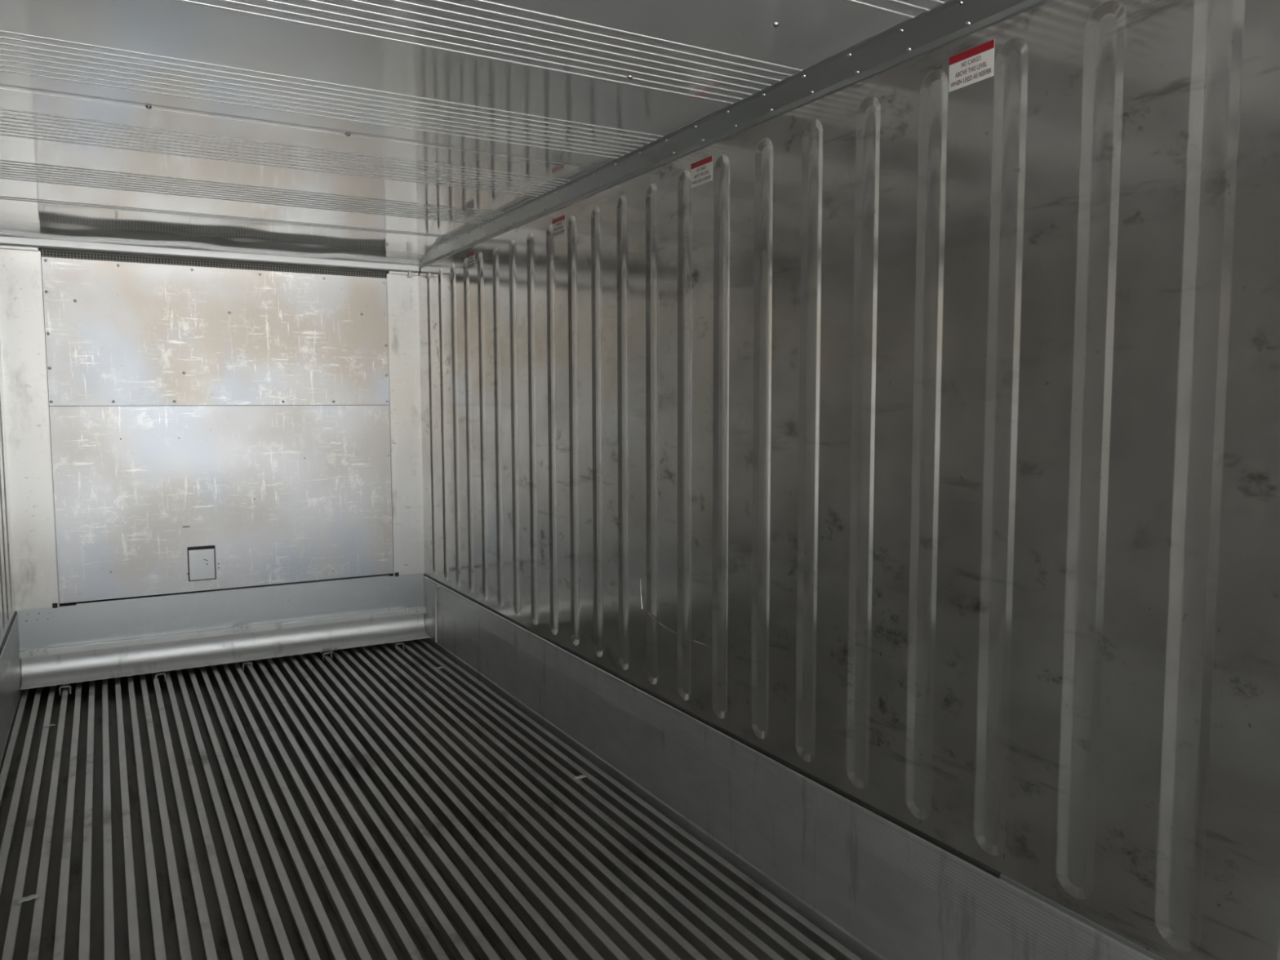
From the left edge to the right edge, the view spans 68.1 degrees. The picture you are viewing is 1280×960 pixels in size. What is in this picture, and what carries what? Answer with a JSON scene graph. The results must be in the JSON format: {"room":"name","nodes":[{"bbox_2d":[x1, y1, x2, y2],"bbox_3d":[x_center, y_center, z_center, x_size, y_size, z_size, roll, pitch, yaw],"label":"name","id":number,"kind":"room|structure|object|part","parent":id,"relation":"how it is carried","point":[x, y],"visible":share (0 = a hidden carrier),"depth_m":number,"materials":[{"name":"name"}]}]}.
{"room":"cargo space","nodes":[
{"label":"cargo space","id":0,"kind":"room"},
{"bbox_2d":[0,340,21,663],"bbox_3d":[-1.800,0.154,2.194,0.080,2.698,7.650,-3,5,-29],"label":"wall","id":1,"kind":"structure","parent":0,"point":[7,603],"depth_m":4.90,"materials":[{"name":"silver metal"}]},
{"bbox_2d":[0,611,22,773],"bbox_3d":[-1.651,1.210,2.112,0.014,0.486,7.224,-3,5,-29],"label":"baseboard","id":2,"kind":"structure","parent":1,"relation":"attached to","point":[11,694],"depth_m":4.62,"materials":[{"name":"metal"}]},
{"bbox_2d":[0,248,424,651],"bbox_3d":[-2.523,-0.145,5.855,2.450,2.708,0.369,-3,5,-29],"label":"wall","id":3,"kind":"structure","parent":0,"point":[193,445],"depth_m":5.62,"materials":[{"name":"grey metal"}]},
{"bbox_2d":[0,235,419,277],"bbox_3d":[-2.444,-1.313,5.616,2.282,0.091,0.100,-3,5,-29],"label":"trim","id":4,"kind":"structure","parent":3,"relation":"attached to","point":[14,242],"depth_m":5.50,"materials":[{"name":"silver metal"}]},
{"bbox_2d":[40,248,386,278],"bbox_3d":[-2.451,-1.279,5.630,1.875,0.059,0.006,-3,5,-29],"label":"air vent","id":5,"kind":"object","parent":3,"relation":"in","point":[49,255],"depth_m":5.55,"materials":[{"name":"grey metal"}]},
{"bbox_3d":[-2.443,-0.851,5.653,1.875,0.808,0.020,-3,5,-29],"label":"panel","id":6,"kind":"part","parent":3,"relation":"part of","materials":[{"name":"metal"}]},
{"bbox_3d":[-2.445,0.784,5.797,2.290,0.246,0.053,-3,5,-29],"label":"scuff plate","id":7,"kind":"part","parent":3,"relation":"part of","materials":[{"name":"metal"}]},
{"bbox_3d":[-2.441,0.103,5.731,1.875,1.102,0.017,-3,5,-29],"label":"panel","id":8,"kind":"part","parent":3,"relation":"part of","materials":[{"name":"metal"}]},
{"bbox_2d":[19,606,431,695],"bbox_3d":[-2.385,1.011,5.711,2.282,0.242,0.191,-3,5,-29],"label":"air baffle","id":9,"kind":"object","parent":3,"relation":"attached to","point":[52,666],"visible":1,"depth_m":5.68,"materials":[{"name":"metal"}]},
{"bbox_2d":[0,639,862,959],"bbox_3d":[-0.766,1.389,2.881,2.390,0.120,7.650,-3,5,-29],"label":"floor","id":10,"kind":"structure","parent":0,"point":[373,802],"depth_m":3.49,"materials":[{"name":"metal"}]},
{"bbox_2d":[17,894,38,903],"bbox_3d":[-1.929,1.319,2.985,0.055,0.007,0.025,-5,6,-44],"label":"scrap","id":11,"kind":"object","parent":10,"relation":"on","point":[32,896],"visible":1,"depth_m":2.98,"materials":[{"name":"white"}]},
{"bbox_2d":[573,775,586,780],"bbox_3d":[-0.249,1.237,3.943,0.050,0.007,0.022,-3,6,-35],"label":"scrap","id":12,"kind":"object","parent":10,"relation":"on","point":[575,778],"visible":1,"depth_m":3.94,"materials":[{"name":"white"}]},
{"bbox_2d":[0,0,947,265],"bbox_3d":[-0.772,-1.180,2.674,2.450,0.141,7.650,-3,5,-29],"label":"ceiling","id":13,"kind":"structure","parent":0,"point":[375,131],"depth_m":2.97,"materials":[{"name":"metal"}]},
{"bbox_2d":[417,0,1279,959],"bbox_3d":[0.260,0.055,3.360,0.083,2.698,7.650,-3,5,-29],"label":"wall","id":14,"kind":"structure","parent":0,"point":[920,450],"depth_m":2.34,"materials":[{"name":"silver metal"}]},
{"bbox_2d":[466,251,475,269],"bbox_3d":[-0.947,-1.230,5.304,0.001,0.082,0.134,-3,5,-29],"label":"warning label","id":15,"kind":"object","parent":14,"relation":"attached to","point":[471,256],"visible":1,"depth_m":5.30,"materials":[{"name":"white"}]},
{"bbox_2d":[552,214,564,238],"bbox_3d":[-0.368,-1.146,4.288,0.001,0.082,0.134,-3,5,-29],"label":"warning label","id":16,"kind":"object","parent":14,"relation":"attached to","point":[558,224],"visible":1,"depth_m":4.29,"materials":[{"name":"white"}]},
{"bbox_2d":[690,155,712,187],"bbox_3d":[0.212,-1.063,3.270,0.001,0.082,0.134,-3,5,-29],"label":"warning label","id":17,"kind":"object","parent":14,"relation":"attached to","point":[701,171],"visible":1,"depth_m":3.27,"materials":[{"name":"white"}]},
{"bbox_2d":[418,0,1049,268],"bbox_3d":[0.316,-1.158,3.019,0.068,0.074,7.170,-3,5,-29],"label":"trim","id":18,"kind":"structure","parent":14,"relation":"attached to","point":[950,21],"depth_m":2.86,"materials":[{"name":"metal"}]},
{"bbox_2d":[422,573,1165,959],"bbox_3d":[0.330,1.114,3.233,0.018,0.486,7.224,-3,5,-29],"label":"baseboard","id":19,"kind":"structure","parent":14,"relation":"attached to","point":[877,884],"depth_m":3.04,"materials":[{"name":"metal"}]},
{"bbox_3d":[-1.058,0.928,5.675,0.014,0.472,1.593,-3,5,-29],"label":"plate","id":20,"kind":"part","parent":19,"relation":"part of","materials":[{"name":"metal"}]},
{"bbox_3d":[-0.065,1.066,3.932,0.014,0.472,2.423,-3,5,-29],"label":"plate","id":21,"kind":"part","parent":19,"relation":"part of","materials":[{"name":"metal"}]},
{"bbox_3d":[1.175,1.238,1.754,0.014,0.472,2.598,-3,5,-29],"label":"plate","id":22,"kind":"part","parent":19,"relation":"part of","materials":[{"name":"metal"}]},
{"bbox_2d":[948,39,994,92],"bbox_3d":[0.788,-0.985,2.258,0.001,0.082,0.134,-3,5,-29],"label":"warning label","id":23,"kind":"object","parent":14,"relation":"attached to","point":[975,64],"visible":1,"depth_m":2.25,"materials":[{"name":"white"}]}
]}

